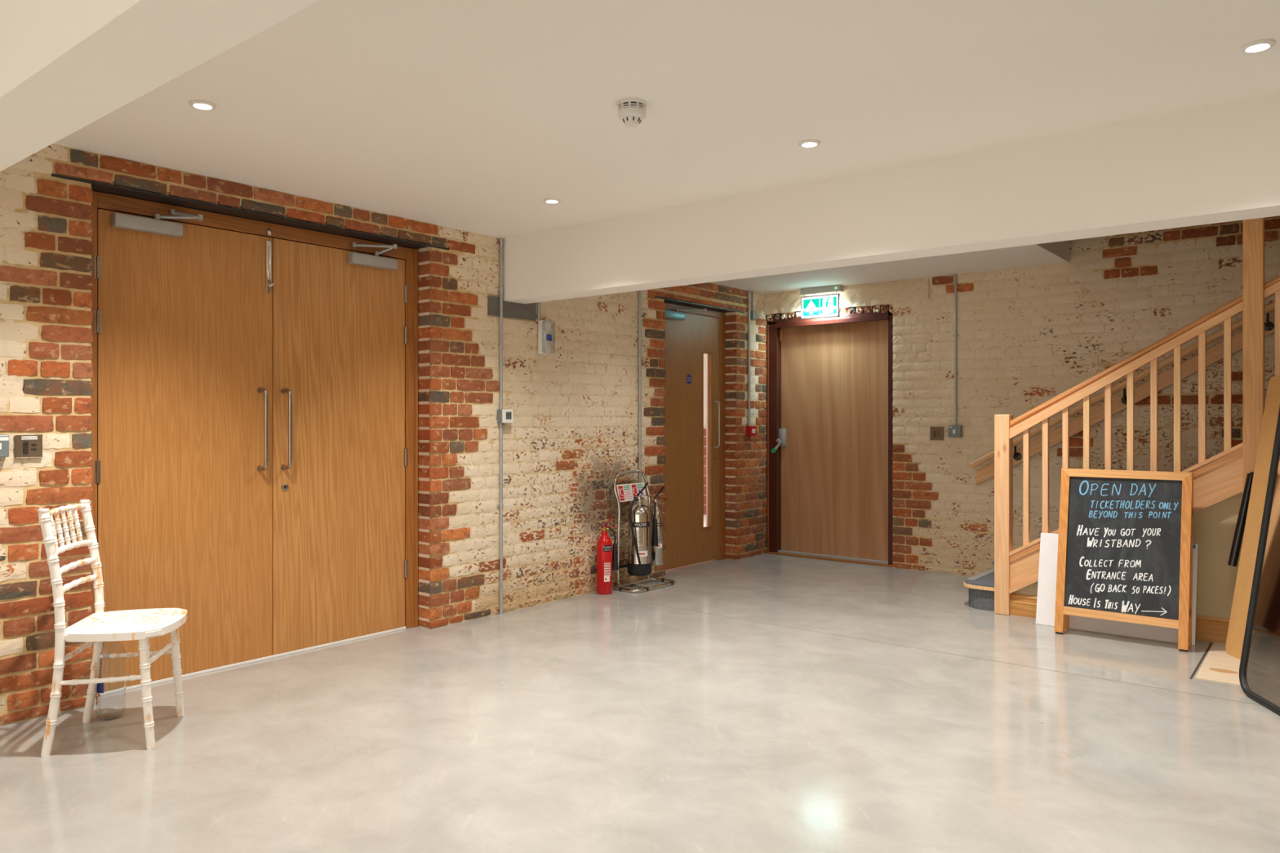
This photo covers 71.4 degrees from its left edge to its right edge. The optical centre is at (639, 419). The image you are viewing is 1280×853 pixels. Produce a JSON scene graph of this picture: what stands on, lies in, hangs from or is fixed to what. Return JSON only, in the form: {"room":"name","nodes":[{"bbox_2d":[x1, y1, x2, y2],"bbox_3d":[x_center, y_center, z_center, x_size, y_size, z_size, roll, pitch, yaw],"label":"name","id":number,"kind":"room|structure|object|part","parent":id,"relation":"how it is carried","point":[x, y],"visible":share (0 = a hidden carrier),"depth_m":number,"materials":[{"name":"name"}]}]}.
{"room":"venue lobby","nodes":[
{"label":"venue lobby","id":0,"kind":"room"},
{"bbox_2d":[0,143,768,726],"bbox_3d":[-2.227,-0.080,4.176,0.327,2.600,10.900,0,0,39],"label":"wall","id":1,"kind":"structure","parent":0,"point":[574,428],"depth_m":5.30,"materials":[{"name":"brick"}]},
{"bbox_2d":[0,435,8,457],"bbox_3d":[-2.537,0.105,3.507,0.042,0.088,0.082,0,0,39],"label":"switch box","id":2,"kind":"object","parent":1,"relation":"attached to","point":[4,439],"visible":1,"depth_m":3.52,"materials":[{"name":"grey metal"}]},
{"bbox_2d":[15,435,42,457],"bbox_3d":[-2.474,0.109,3.606,0.016,0.092,0.097,0,0,39],"label":"control keypad","id":3,"kind":"object","parent":1,"relation":"attached to","point":[26,446],"visible":1,"depth_m":3.60,"materials":[{"name":"brown metal"}]},
{"bbox_2d":[91,191,417,697],"bbox_3d":[-1.855,0.108,4.549,0.207,2.223,1.764,0,0,39],"label":"door","id":4,"kind":"structure","parent":1,"relation":"in","point":[255,383],"depth_m":4.45,"materials":[{"name":"brown wood"}]},
{"bbox_3d":[-2.145,-0.948,4.145,0.201,0.059,0.058,0,0,-26],"label":"closer arm","id":5,"kind":"part","parent":4,"relation":"part of","materials":[{"name":"silver metal"}]},
{"bbox_3d":[-1.893,0.050,4.475,0.076,0.422,0.028,0,0,39],"label":"pull handle","id":6,"kind":"part","parent":4,"relation":"part of","materials":[{"name":"metal"}]},
{"bbox_3d":[-1.812,0.050,4.575,0.076,0.422,0.028,0,0,39],"label":"pull handle","id":7,"kind":"part","parent":4,"relation":"part of","materials":[{"name":"metal"}]},
{"bbox_3d":[-1.486,-0.950,4.971,0.243,0.064,0.077,0,0,-27],"label":"closer arm","id":8,"kind":"part","parent":4,"relation":"part of","materials":[{"name":"silver metal"}]},
{"bbox_2d":[497,237,503,613],"bbox_3d":[-0.871,0.040,5.585,0.026,2.360,0.052,0,0,39],"label":"conduit pipe","id":9,"kind":"object","parent":1,"relation":"attached to","point":[500,291],"visible":1,"depth_m":5.58,"materials":[{"name":"metal"}]},
{"bbox_2d":[497,409,513,422],"bbox_3d":[-0.845,-0.021,5.591,0.057,0.084,0.090,0,0,39],"label":"thermostat","id":10,"kind":"object","parent":1,"relation":"attached to","point":[503,415],"visible":1,"depth_m":5.56,"materials":[{"name":"white plastic"}]},
{"bbox_2d":[537,302,540,319],"bbox_3d":[-0.664,-0.897,5.841,0.020,0.487,0.020,0,0,39],"label":"conduit pipe","id":11,"kind":"object","parent":1,"relation":"attached to","point":[538,303],"visible":0.34,"depth_m":5.83,"materials":[{"name":"metal"}]},
{"bbox_2d":[537,320,555,354],"bbox_3d":[-0.612,-0.542,5.853,0.090,0.225,0.086,0,0,39],"label":"light","id":12,"kind":"object","parent":1,"relation":"attached to","point":[546,328],"visible":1,"depth_m":5.83,"materials":[{"name":"white plastic"}]},
{"bbox_2d":[636,290,641,483],"bbox_3d":[0.000,0.015,6.663,0.028,2.310,0.052,0,0,39],"label":"conduit pipe","id":13,"kind":"object","parent":1,"relation":"attached to","point":[639,331],"visible":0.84,"depth_m":6.65,"materials":[{"name":"metal"}]},
{"bbox_2d":[663,302,724,570],"bbox_3d":[0.428,0.143,7.397,0.172,2.153,1.008,0,0,39],"label":"door","id":14,"kind":"structure","parent":1,"relation":"in","point":[695,339],"depth_m":7.43,"materials":[{"name":"brown wood"}]},
{"bbox_3d":[0.422,-0.897,7.312,0.348,0.049,0.024,0,0,-42],"label":"closer arm","id":15,"kind":"part","parent":14,"relation":"part of","materials":[{"name":"silver metal"}]},
{"bbox_3d":[0.554,0.177,7.599,0.006,1.485,0.130,0,0,39],"label":"glass pane","id":16,"kind":"part","parent":14,"relation":"part of","materials":[{"name":"white"}]},
{"bbox_3d":[0.658,0.042,7.631,0.076,0.419,0.028,0,0,39],"label":"pull handle","id":17,"kind":"part","parent":14,"relation":"part of","materials":[{"name":"metal"}]},
{"bbox_2d":[746,289,750,426],"bbox_3d":[0.963,-0.539,7.856,0.026,1.202,0.052,0,0,39],"label":"conduit pipe","id":18,"kind":"object","parent":1,"relation":"attached to","point":[748,291],"visible":1,"depth_m":7.85,"materials":[{"name":"metal"}]},
{"bbox_2d":[746,426,755,435],"bbox_3d":[0.981,0.102,7.853,0.055,0.088,0.090,0,0,39],"label":"fire alarm call point","id":19,"kind":"object","parent":1,"relation":"attached to","point":[750,430],"visible":1,"depth_m":7.82,"materials":[{"name":"red plastic"}]},
{"bbox_2d":[751,290,754,311],"bbox_3d":[1.006,-1.046,7.908,0.020,0.188,0.020,0,0,39],"label":"conduit pipe","id":20,"kind":"object","parent":1,"relation":"attached to","point":[753,291],"visible":1,"depth_m":7.90,"materials":[{"name":"metal"}]},
{"bbox_2d":[750,310,768,319],"bbox_3d":[1.067,-0.923,7.969,0.043,0.077,0.251,0,0,39],"label":"junction box","id":21,"kind":"object","parent":1,"relation":"attached to","point":[753,314],"visible":1,"depth_m":7.88,"materials":[{"name":"grey metal"}]},
{"bbox_2d":[0,553,1279,852],"bbox_3d":[-0.518,1.293,2.860,9.000,0.155,11.000,0,0,39],"label":"floor","id":22,"kind":"structure","parent":0,"point":[765,703],"depth_m":3.36,"materials":[{"name":"concrete"}]},
{"bbox_2d":[95,640,125,719],"bbox_3d":[-2.167,1.046,3.646,0.106,0.345,0.107,0,0,39],"label":"water bottle","id":23,"kind":"object","parent":22,"relation":"on","point":[110,704],"visible":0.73,"depth_m":3.60,"materials":[{"name":"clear plastic"}]},
{"bbox_2d":[37,499,187,757],"bbox_3d":[-2.010,0.772,3.445,0.435,0.900,0.437,0,0,-13],"label":"chair","id":24,"kind":"object","parent":22,"relation":"on","point":[100,627],"visible":1,"depth_m":3.34,"materials":[{"name":"white paint"}]},
{"bbox_3d":[-2.134,0.772,3.231,0.091,0.900,0.037,0,0,-12],"label":"post","id":25,"kind":"part","parent":24,"relation":"part of","materials":[{"name":"white paint"}]},
{"bbox_3d":[-2.204,0.346,3.405,0.035,0.029,0.355,0,0,-12],"label":"rail","id":26,"kind":"part","parent":24,"relation":"part of","materials":[{"name":"white paint"}]},
{"bbox_3d":[-2.181,0.490,3.410,0.035,0.029,0.355,0,0,-12],"label":"rail","id":27,"kind":"part","parent":24,"relation":"part of","materials":[{"name":"white paint"}]},
{"bbox_3d":[-2.169,0.562,3.413,0.035,0.029,0.355,0,0,-12],"label":"rail","id":28,"kind":"part","parent":24,"relation":"part of","materials":[{"name":"white paint"}]},
{"bbox_3d":[-2.162,0.631,3.414,0.035,0.029,0.355,0,0,-12],"label":"rail","id":29,"kind":"part","parent":24,"relation":"part of","materials":[{"name":"white paint"}]},
{"bbox_3d":[-2.211,0.772,3.593,0.091,0.900,0.037,0,0,-12],"label":"post","id":30,"kind":"part","parent":24,"relation":"part of","materials":[{"name":"white paint"}]},
{"bbox_3d":[-1.983,0.794,3.452,0.378,0.028,0.437,0,0,-12],"label":"seat","id":31,"kind":"part","parent":24,"relation":"part of","materials":[{"name":"white paint"}]},
{"bbox_3d":[-1.827,1.015,3.297,0.059,0.412,0.038,0,0,7],"label":"leg","id":32,"kind":"part","parent":24,"relation":"part of","materials":[{"name":"white paint"}]},
{"bbox_3d":[-1.903,1.015,3.657,0.059,0.412,0.038,0,0,-31],"label":"leg","id":33,"kind":"part","parent":24,"relation":"part of","materials":[{"name":"white paint"}]},
{"bbox_2d":[596,515,618,595],"bbox_3d":[-0.233,0.949,6.261,0.117,0.543,0.151,0,0,39],"label":"fire extinguisher","id":34,"kind":"object","parent":22,"relation":"on","point":[606,557],"visible":1,"depth_m":6.21,"materials":[{"name":"red metal"}]},
{"bbox_2d":[603,546,611,576],"bbox_3d":[-0.226,0.985,6.200,0.058,0.208,0.008,0,0,-25],"label":"print","id":35,"kind":"object","parent":34,"relation":"on","point":[606,549],"depth_m":6.20},
{"bbox_2d":[613,470,675,592],"bbox_3d":[0.039,0.796,6.492,0.248,0.848,0.498,0,0,39],"label":"stand","id":36,"kind":"object","parent":22,"relation":"on","point":[624,492],"visible":0.89,"depth_m":6.45,"materials":[{"name":"silver metal"}]},
{"bbox_3d":[-0.060,0.531,6.501,0.030,0.123,0.315,0,0,39],"label":"notice plate","id":37,"kind":"part","parent":36,"relation":"part of","materials":[{"name":"white plastic"}]},
{"bbox_2d":[626,482,652,576],"bbox_3d":[-0.004,0.786,6.396,0.176,0.659,0.204,0,0,3],"label":"fire extinguisher","id":38,"kind":"object","parent":36,"relation":"on","point":[639,516],"visible":1,"depth_m":6.34,"materials":[{"name":"silver metal"}]},
{"bbox_2d":[631,525,648,554],"bbox_3d":[-0.003,0.855,6.337,0.118,0.206,0.025,0,0,-1],"label":"label","id":39,"kind":"object","parent":38,"relation":"attached to","point":[639,543],"depth_m":6.33,"materials":[{"name":"silver metal"}]},
{"bbox_3d":[0.018,0.503,6.426,0.098,0.093,0.019,0,0,-37],"label":"lever","id":40,"kind":"part","parent":38,"relation":"part of","materials":[{"name":"black metal"}]},
{"bbox_2d":[650,486,666,565],"bbox_3d":[0.127,0.786,6.599,0.110,0.577,0.183,0,0,39],"label":"fire extinguisher","id":41,"kind":"object","parent":36,"relation":"on","point":[656,513],"visible":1,"depth_m":6.55,"materials":[{"name":"silver metal"}]},
{"bbox_3d":[0.139,0.542,6.609,0.093,0.089,0.018,0,0,-37],"label":"lever","id":42,"kind":"part","parent":41,"relation":"part of","materials":[{"name":"metal"}]},
{"bbox_2d":[657,528,662,542],"bbox_3d":[0.140,0.851,6.548,0.046,0.100,0.006,0,0,-26],"label":"print","id":43,"kind":"object","parent":41,"relation":"on","point":[659,530],"depth_m":6.55},
{"bbox_2d":[1035,532,1198,645],"bbox_3d":[2.712,0.953,5.101,0.812,0.535,0.121,0,0,39],"label":"board","id":44,"kind":"object","parent":22,"relation":"on","point":[1047,570],"visible":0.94,"depth_m":5.17,"materials":[{"name":"white"}]},
{"bbox_2d":[964,217,1279,615],"bbox_3d":[3.478,-0.062,5.357,2.719,2.564,1.265,0,0,39],"label":"staircase","id":45,"kind":"structure","parent":22,"relation":"on","point":[1219,477],"depth_m":5.07,"materials":[{"name":"brown wood"}]},
{"bbox_3d":[2.286,0.594,5.596,0.090,1.252,0.090,0,0,39],"label":"newel post","id":46,"kind":"part","parent":45,"relation":"part of","materials":[{"name":"brown wood"}]},
{"bbox_3d":[2.792,-0.259,5.188,1.209,0.758,0.068,0,0,39],"label":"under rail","id":47,"kind":"part","parent":45,"relation":"part of","materials":[{"name":"brown wood"}]},
{"bbox_3d":[2.774,0.518,5.166,1.209,0.749,0.009,0,0,39],"label":"string moulding","id":48,"kind":"part","parent":45,"relation":"part of","materials":[{"name":"brown wood"}]},
{"bbox_3d":[2.792,-0.307,5.188,1.209,0.737,0.054,0,0,39],"label":"handrail","id":49,"kind":"part","parent":45,"relation":"part of","materials":[{"name":"brown wood"}]},
{"bbox_3d":[3.281,0.040,4.760,0.090,2.360,0.090,0,0,39],"label":"newel post","id":50,"kind":"part","parent":45,"relation":"part of","materials":[{"name":"brown wood"}]},
{"bbox_3d":[3.757,-0.980,4.408,1.093,0.675,0.068,0,0,39],"label":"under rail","id":51,"kind":"part","parent":45,"relation":"part of","materials":[{"name":"brown wood"}]},
{"bbox_3d":[3.757,-1.008,4.408,1.093,0.671,0.054,0,0,39],"label":"handrail","id":52,"kind":"part","parent":45,"relation":"part of","materials":[{"name":"brown wood"}]},
{"bbox_2d":[1053,468,1193,652],"bbox_3d":[2.681,0.755,4.949,0.653,0.939,0.216,0,0,39],"label":"sandwich board","id":53,"kind":"object","parent":22,"relation":"on","point":[1125,540],"visible":1,"depth_m":4.93,"materials":[{"name":"brown wood"}]},
{"bbox_3d":[2.636,1.087,4.894,0.563,0.050,0.039,0,0,39],"label":"frame rail","id":54,"kind":"part","parent":53,"relation":"part of","materials":[{"name":"brown wood"}]},
{"bbox_3d":[2.678,0.699,4.946,0.567,0.738,0.134,0,0,39],"label":"chalkboard panel","id":55,"kind":"part","parent":53,"relation":"part of","materials":[{"name":"black"}]},
{"bbox_3d":[2.720,0.310,4.998,0.653,0.050,0.039,0,0,39],"label":"frame rail","id":56,"kind":"part","parent":53,"relation":"part of","materials":[{"name":"brown wood"}]},
{"bbox_2d":[1225,375,1279,660],"bbox_3d":[3.148,0.498,4.416,0.241,1.446,0.566,0,0,5],"label":"panel","id":57,"kind":"object","parent":22,"relation":"on","point":[1250,517],"visible":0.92,"depth_m":4.58,"materials":[{"name":"brown wood"}]},
{"bbox_3d":[3.156,0.523,4.616,0.135,0.501,0.165,0,0,6],"label":"folded leg","id":58,"kind":"part","parent":57,"relation":"part of","materials":[{"name":"black metal"}]},
{"bbox_2d":[1239,405,1279,715],"bbox_3d":[2.755,0.404,3.672,0.253,1.633,0.648,0,0,9],"label":"mirror","id":59,"kind":"object","parent":22,"relation":"on","point":[1260,662],"visible":1,"depth_m":3.91,"materials":[{"name":"black metal"}]},
{"bbox_2d":[53,0,1279,293],"bbox_3d":[0.306,-1.265,2.130,6.800,0.250,10.900,0,0,39],"label":"ceiling","id":60,"kind":"structure","parent":0,"point":[465,115],"depth_m":3.14,"materials":[{"name":"paint"}]},
{"bbox_2d":[0,0,319,171],"bbox_3d":[-0.251,-0.949,1.201,6.500,0.402,0.204,0,0,39],"label":"ceiling beam","id":61,"kind":"structure","parent":60,"relation":"attached to","point":[65,65],"depth_m":1.88,"materials":[{"name":"paint"}]},
{"bbox_2d":[188,99,216,110],"bbox_3d":[-1.580,-1.135,3.217,0.090,0.010,0.090,0,0,39],"label":"recessed light","id":62,"kind":"object","parent":60,"relation":"in","point":[202,104],"visible":1,"depth_m":3.21,"materials":[{"name":"white"}]},
{"bbox_2d":[543,197,560,203],"bbox_3d":[-0.457,-1.135,4.623,0.090,0.010,0.090,0,0,39],"label":"recessed light","id":63,"kind":"object","parent":60,"relation":"in","point":[550,200],"visible":1,"depth_m":4.61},
{"bbox_2d":[616,97,647,127],"bbox_3d":[-0.029,-1.101,3.211,0.110,0.079,0.110,0,0,39],"label":"smoke detector","id":64,"kind":"object","parent":60,"relation":"attached to","point":[632,111],"visible":1,"depth_m":3.18,"materials":[{"name":"white plastic"}]},
{"bbox_3d":[-0.029,-1.135,3.211,0.110,0.010,0.110,0,0,39],"label":"plate","id":65,"kind":"part","parent":64,"relation":"part of","materials":[{"name":"white plastic"}]},
{"bbox_2d":[798,139,820,147],"bbox_3d":[0.698,-1.135,3.665,0.090,0.010,0.090,0,0,39],"label":"recessed light","id":66,"kind":"object","parent":60,"relation":"in","point":[806,143],"visible":1,"depth_m":3.66,"materials":[{"name":"white"}]},
{"bbox_2d":[800,284,843,319],"bbox_3d":[1.562,-1.006,7.669,0.375,0.268,0.073,0,0,39],"label":"exit sign","id":67,"kind":"object","parent":60,"relation":"hanging from","point":[820,306],"visible":1,"depth_m":7.64,"materials":[{"name":"metal"}]},
{"bbox_3d":[1.548,-0.970,7.656,0.344,0.176,0.012,0,0,39],"label":"lit panel","id":68,"kind":"part","parent":67,"relation":"part of","materials":[{"name":"white plastic"}]},
{"bbox_3d":[1.548,-0.970,7.656,0.360,0.196,0.020,0,0,39],"label":"frame","id":69,"kind":"part","parent":67,"relation":"part of","materials":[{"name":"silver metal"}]},
{"bbox_3d":[1.595,-0.968,7.608,0.122,0.132,0.001,0,0,39],"label":"doorway","id":70,"kind":"part","parent":67,"relation":"part of","materials":[{"name":"white plastic"}]},
{"bbox_2d":[502,93,1279,303],"bbox_3d":[1.725,-0.949,3.649,6.500,0.402,0.195,0,0,39],"label":"ceiling beam","id":71,"kind":"structure","parent":60,"relation":"attached to","point":[1219,163],"depth_m":3.85,"materials":[{"name":"paint"}]},
{"bbox_2d":[1240,39,1275,53],"bbox_3d":[1.880,-1.135,2.711,0.090,0.010,0.090,0,0,39],"label":"recessed light","id":72,"kind":"object","parent":60,"relation":"in","point":[1261,45],"visible":1,"depth_m":2.71,"materials":[{"name":"white"}]},
{"bbox_2d":[763,215,1279,576],"bbox_3d":[3.631,-0.930,6.248,6.800,4.300,0.315,0,0,39],"label":"wall","id":73,"kind":"structure","parent":0,"point":[1028,336],"depth_m":6.66,"materials":[{"name":"brick"}]},
{"bbox_2d":[767,309,893,567],"bbox_3d":[1.653,0.151,7.758,1.201,2.138,0.150,0,0,39],"label":"door","id":74,"kind":"structure","parent":73,"relation":"in","point":[830,380],"depth_m":7.77,"materials":[{"name":"brown wood"}]},
{"bbox_2d":[929,426,943,440],"bbox_3d":[2.360,0.113,7.079,0.109,0.109,0.016,0,0,39],"label":"control keypad","id":75,"kind":"object","parent":73,"relation":"attached to","point":[935,433],"visible":1,"depth_m":7.08,"materials":[{"name":"brown metal"}]},
{"bbox_2d":[947,425,962,437],"bbox_3d":[2.467,0.094,6.972,0.100,0.092,0.047,0,0,39],"label":"switch box","id":76,"kind":"object","parent":73,"relation":"attached to","point":[953,431],"visible":1,"depth_m":6.95,"materials":[{"name":"grey metal"}]},
{"bbox_2d":[952,273,959,425],"bbox_3d":[2.475,-0.546,6.981,0.052,1.187,0.025,0,0,39],"label":"conduit pipe","id":77,"kind":"object","parent":73,"relation":"attached to","point":[955,335],"visible":1,"depth_m":6.97,"materials":[{"name":"metal"}]},
{"bbox_2d":[969,301,1275,484],"bbox_3d":[3.730,-0.435,5.897,3.028,1.880,0.111,0,0,39],"label":"wall handrail","id":78,"kind":"object","parent":73,"relation":"attached to","point":[1214,354],"visible":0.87,"depth_m":6.17,"materials":[{"name":"brown wood"}]},
{"bbox_2d":[1011,492,1242,618],"bbox_3d":[3.263,0.460,4.830,2.392,1.520,0.020,0,0,39],"label":"wall","id":79,"kind":"structure","parent":0,"point":[1214,527],"depth_m":4.90,"materials":[{"name":"beige paint"}]},
{"bbox_2d":[1010,593,1230,643],"bbox_3d":[3.870,1.154,4.309,3.992,0.132,0.025,0,0,39],"label":"baseboard","id":80,"kind":"structure","parent":79,"relation":"attached to","point":[1208,628],"depth_m":4.92,"materials":[{"name":"brown wood"}]}
]}

